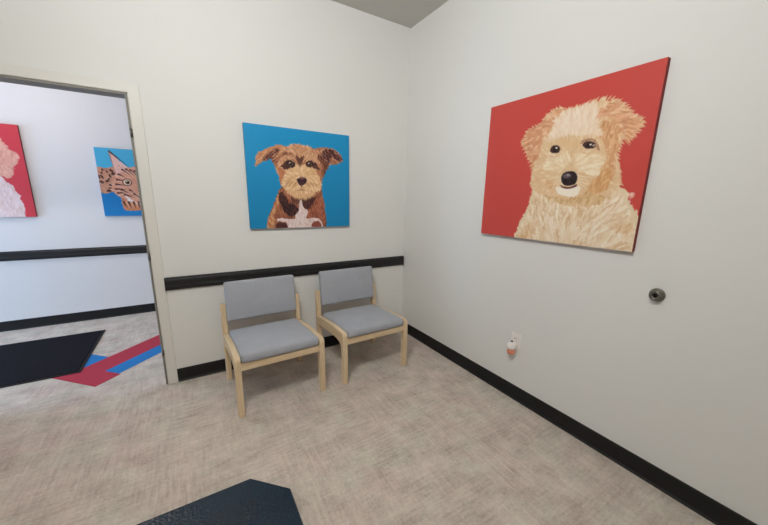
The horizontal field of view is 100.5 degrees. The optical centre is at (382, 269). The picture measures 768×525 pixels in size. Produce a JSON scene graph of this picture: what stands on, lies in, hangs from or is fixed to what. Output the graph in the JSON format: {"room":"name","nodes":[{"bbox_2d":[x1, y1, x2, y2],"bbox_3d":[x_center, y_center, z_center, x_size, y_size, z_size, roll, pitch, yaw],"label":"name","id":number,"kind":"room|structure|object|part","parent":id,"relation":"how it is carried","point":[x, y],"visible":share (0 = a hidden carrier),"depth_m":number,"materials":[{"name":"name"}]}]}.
{"room":"veterinary clinic","nodes":[
{"label":"veterinary clinic","id":0,"kind":"room"},
{"bbox_2d":[0,82,153,321],"bbox_3d":[-3.463,-0.866,3.385,7.600,2.963,0.100,-7,15,-30],"label":"wall","id":1,"kind":"structure","parent":0,"point":[59,130],"depth_m":3.41,"materials":[{"name":"white paint"}]},
{"bbox_2d":[0,123,37,216],"bbox_3d":[-3.994,-0.932,2.964,0.987,0.884,0.030,-7,15,-30],"label":"picture","id":2,"kind":"object","parent":1,"relation":"attached to","point":[16,194],"visible":1,"depth_m":3.16,"materials":[{"name":"red"}]},
{"bbox_2d":[0,245,146,260],"bbox_3d":[-3.441,-0.177,3.480,7.360,0.096,0.031,-7,15,-30],"label":"rail","id":3,"kind":"object","parent":1,"relation":"attached to","point":[115,250],"visible":0.47,"depth_m":3.49,"materials":[{"name":"black plastic"}]},
{"bbox_2d":[0,303,155,331],"bbox_3d":[-3.456,0.540,3.646,7.400,0.105,0.016,-7,15,-30],"label":"baseboard","id":4,"kind":"structure","parent":1,"relation":"attached to","point":[5,326],"depth_m":3.62,"materials":[{"name":"black rubber"}]},
{"bbox_2d":[93,147,141,215],"bbox_3d":[-2.737,-1.002,3.725,0.860,0.730,0.030,-7,15,-30],"label":"picture","id":5,"kind":"object","parent":1,"relation":"attached to","point":[116,171],"visible":0.38,"depth_m":3.58,"materials":[{"name":"blue"}]},
{"bbox_2d":[0,0,410,368],"bbox_3d":[-1.803,-0.559,2.120,4.900,2.963,0.120,-7,15,-30],"label":"wall","id":6,"kind":"structure","parent":0,"point":[202,69],"depth_m":2.42,"materials":[{"name":"white paint"}]},
{"bbox_2d":[0,63,177,383],"bbox_3d":[-2.122,-0.107,2.023,1.192,2.112,0.164,-7,15,-30],"label":"door frame","id":7,"kind":"structure","parent":6,"relation":"in","point":[9,73],"depth_m":2.10,"materials":[{"name":"white paint"}]},
{"bbox_2d":[177,335,347,381],"bbox_3d":[-0.688,0.723,3.025,2.117,0.105,0.016,-7,15,-30],"label":"baseboard","id":8,"kind":"structure","parent":6,"relation":"attached to","point":[204,369],"depth_m":2.59,"materials":[{"name":"black rubber"}]},
{"bbox_2d":[164,256,403,290],"bbox_3d":[-0.680,0.006,2.855,2.106,0.096,0.032,-7,15,-30],"label":"rail","id":9,"kind":"object","parent":6,"relation":"attached to","point":[201,280],"visible":1,"depth_m":2.68,"materials":[{"name":"black plastic"}]},
{"bbox_2d":[242,122,348,228],"bbox_3d":[-0.676,-0.752,2.682,0.865,0.788,0.030,-7,15,-30],"label":"picture","id":10,"kind":"object","parent":6,"relation":"attached to","point":[295,178],"visible":1,"depth_m":2.64,"materials":[{"name":"blue"}]},
{"bbox_2d":[0,311,714,524],"bbox_3d":[-1.762,1.264,0.926,7.600,0.080,6.782,-7,15,-30],"label":"floor","id":11,"kind":"structure","parent":0,"point":[425,440],"depth_m":1.86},
{"bbox_2d":[0,330,104,387],"bbox_3d":[-3.489,0.828,2.551,1.817,0.009,0.985,-7,15,-30],"label":"door mat","id":12,"kind":"object","parent":11,"relation":"on","point":[41,359],"visible":1,"depth_m":2.81,"materials":[{"name":"black rubber"}]},
{"bbox_2d":[53,335,160,386],"bbox_3d":[-2.333,0.716,3.170,0.688,0.002,1.428,4,13,13],"label":"floor arrow","id":13,"kind":"object","parent":11,"relation":"on","point":[98,369],"depth_m":2.75,"materials":[{"name":"red plastic"}]},
{"bbox_2d":[137,479,302,524],"bbox_3d":[-0.770,1.165,1.147,0.984,0.050,0.684,-7,15,-30],"label":"floor mat","id":14,"kind":"object","parent":11,"relation":"on","point":[250,501],"visible":1,"depth_m":1.44,"materials":[{"name":"grey rubber"}]},
{"bbox_2d":[219,275,325,417],"bbox_3d":[-0.836,0.505,2.412,0.608,0.791,0.609,-7,15,-32],"label":"chair","id":15,"kind":"object","parent":11,"relation":"on","point":[255,346],"visible":1,"depth_m":2.40,"materials":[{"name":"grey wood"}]},
{"bbox_3d":[-1.218,0.567,2.491,0.038,0.623,0.060,-7,15,-32],"label":"leg","id":16,"kind":"part","parent":15,"relation":"part of","materials":[{"name":"brown wood"}]},
{"bbox_3d":[-1.074,0.557,2.263,0.037,0.108,0.465,-7,15,-32],"label":"rail","id":17,"kind":"part","parent":15,"relation":"part of","materials":[{"name":"brown wood"}]},
{"bbox_3d":[-0.934,0.763,2.082,0.038,0.425,0.060,-7,15,-32],"label":"leg","id":18,"kind":"part","parent":15,"relation":"part of","materials":[{"name":"brown wood"}]},
{"bbox_3d":[-0.968,0.219,2.565,0.531,0.302,0.069,-7,7,-32],"label":"backrest","id":19,"kind":"part","parent":15,"relation":"part of","materials":[{"name":"grey fabric"}]},
{"bbox_3d":[-0.812,0.494,2.373,0.528,0.100,0.522,-7,13,-32],"label":"seat","id":20,"kind":"part","parent":15,"relation":"part of","materials":[{"name":"grey fabric"}]},
{"bbox_3d":[-0.686,0.602,2.196,0.532,0.048,0.022,-7,15,-32],"label":"rail","id":21,"kind":"part","parent":15,"relation":"part of","materials":[{"name":"brown wood"}]},
{"bbox_3d":[-0.739,0.507,2.795,0.038,0.623,0.060,-7,15,-32],"label":"leg","id":22,"kind":"part","parent":15,"relation":"part of","materials":[{"name":"brown wood"}]},
{"bbox_3d":[-0.595,0.498,2.567,0.037,0.108,0.465,-7,15,-32],"label":"rail","id":23,"kind":"part","parent":15,"relation":"part of","materials":[{"name":"brown wood"}]},
{"bbox_3d":[-0.455,0.704,2.386,0.038,0.425,0.060,-7,15,-32],"label":"leg","id":24,"kind":"part","parent":15,"relation":"part of","materials":[{"name":"brown wood"}]},
{"bbox_2d":[315,266,407,384],"bbox_3d":[-0.195,0.428,2.805,0.608,0.791,0.609,-7,15,-32],"label":"chair","id":25,"kind":"object","parent":11,"relation":"on","point":[366,322],"visible":0.98,"depth_m":2.78,"materials":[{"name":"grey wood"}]},
{"bbox_3d":[-0.576,0.489,2.889,0.038,0.623,0.060,-7,15,-32],"label":"leg","id":26,"kind":"part","parent":25,"relation":"part of","materials":[{"name":"brown wood"}]},
{"bbox_3d":[-0.434,0.480,2.659,0.037,0.108,0.465,-7,15,-32],"label":"rail","id":27,"kind":"part","parent":25,"relation":"part of","materials":[{"name":"brown wood"}]},
{"bbox_3d":[-0.296,0.686,2.477,0.038,0.425,0.060,-7,15,-32],"label":"leg","id":28,"kind":"part","parent":25,"relation":"part of","materials":[{"name":"brown wood"}]},
{"bbox_3d":[-0.325,0.142,2.960,0.531,0.302,0.069,-7,7,-32],"label":"backrest","id":29,"kind":"part","parent":25,"relation":"part of","materials":[{"name":"grey fabric"}]},
{"bbox_3d":[-0.171,0.417,2.766,0.528,0.100,0.522,-7,12,-32],"label":"seat","id":30,"kind":"part","parent":25,"relation":"part of","materials":[{"name":"grey fabric"}]},
{"bbox_3d":[-0.094,0.431,3.188,0.038,0.623,0.060,-7,15,-32],"label":"leg","id":31,"kind":"part","parent":25,"relation":"part of","materials":[{"name":"brown wood"}]},
{"bbox_3d":[-0.047,0.525,2.587,0.532,0.048,0.022,-7,15,-32],"label":"rail","id":32,"kind":"part","parent":25,"relation":"part of","materials":[{"name":"brown wood"}]},
{"bbox_3d":[0.048,0.422,2.958,0.037,0.108,0.465,-7,15,-32],"label":"rail","id":33,"kind":"part","parent":25,"relation":"part of","materials":[{"name":"brown wood"}]},
{"bbox_3d":[0.185,0.628,2.776,0.038,0.425,0.060,-7,15,-32],"label":"leg","id":34,"kind":"part","parent":25,"relation":"part of","materials":[{"name":"brown wood"}]},
{"bbox_2d":[332,0,447,27],"bbox_3d":[-1.714,-1.716,0.267,7.600,0.100,6.782,-7,15,-30],"label":"ceiling","id":35,"kind":"structure","parent":0,"point":[408,13],"depth_m":2.64,"materials":[{"name":"paint"}]},
{"bbox_2d":[402,0,767,524],"bbox_3d":[1.496,-0.329,1.327,0.100,2.963,4.700,-7,15,-30],"label":"wall","id":36,"kind":"structure","parent":0,"point":[679,382],"depth_m":1.66,"materials":[{"name":"white paint"}]},
{"bbox_2d":[511,332,520,350],"bbox_3d":[0.958,0.515,2.292,0.009,0.120,0.074,-7,15,-30],"label":"wall outlet","id":37,"kind":"object","parent":36,"relation":"attached to","point":[516,338],"visible":0.78,"depth_m":2.28,"materials":[{"name":"white plastic"}]},
{"bbox_2d":[507,340,515,354],"bbox_3d":[0.924,0.556,2.284,0.063,0.100,0.062,-7,15,-30],"label":"air freshener","id":38,"kind":"object","parent":37,"relation":"attached to","point":[511,346],"visible":1,"depth_m":2.27,"materials":[{"name":"white plastic"}]},
{"bbox_2d":[507,349,514,354],"bbox_3d":[0.923,0.584,2.290,0.054,0.043,0.054,-7,15,-30],"label":"oil bottle","id":39,"kind":"object","parent":38,"relation":"on","point":[510,351],"depth_m":2.27,"materials":[{"name":"orange liquid"}]},
{"bbox_2d":[481,57,670,251],"bbox_3d":[1.027,-0.615,1.935,0.030,0.881,0.984,-7,15,-30],"label":"picture","id":40,"kind":"object","parent":36,"relation":"attached to","point":[570,164],"visible":1,"depth_m":1.79,"materials":[{"name":"red"}]},
{"bbox_2d":[407,324,757,524],"bbox_3d":[1.398,1.062,1.648,0.016,0.105,4.600,-7,15,-30],"label":"baseboard","id":41,"kind":"structure","parent":36,"relation":"attached to","point":[717,513],"depth_m":1.83,"materials":[{"name":"black rubber"}]},
{"bbox_2d":[649,288,665,301],"bbox_3d":[1.335,0.126,1.556,0.033,0.066,0.066,-7,15,-30],"label":"door stop","id":42,"kind":"object","parent":36,"relation":"attached to","point":[656,294],"visible":1,"depth_m":1.55,"materials":[{"name":"grey metal"}]}
]}

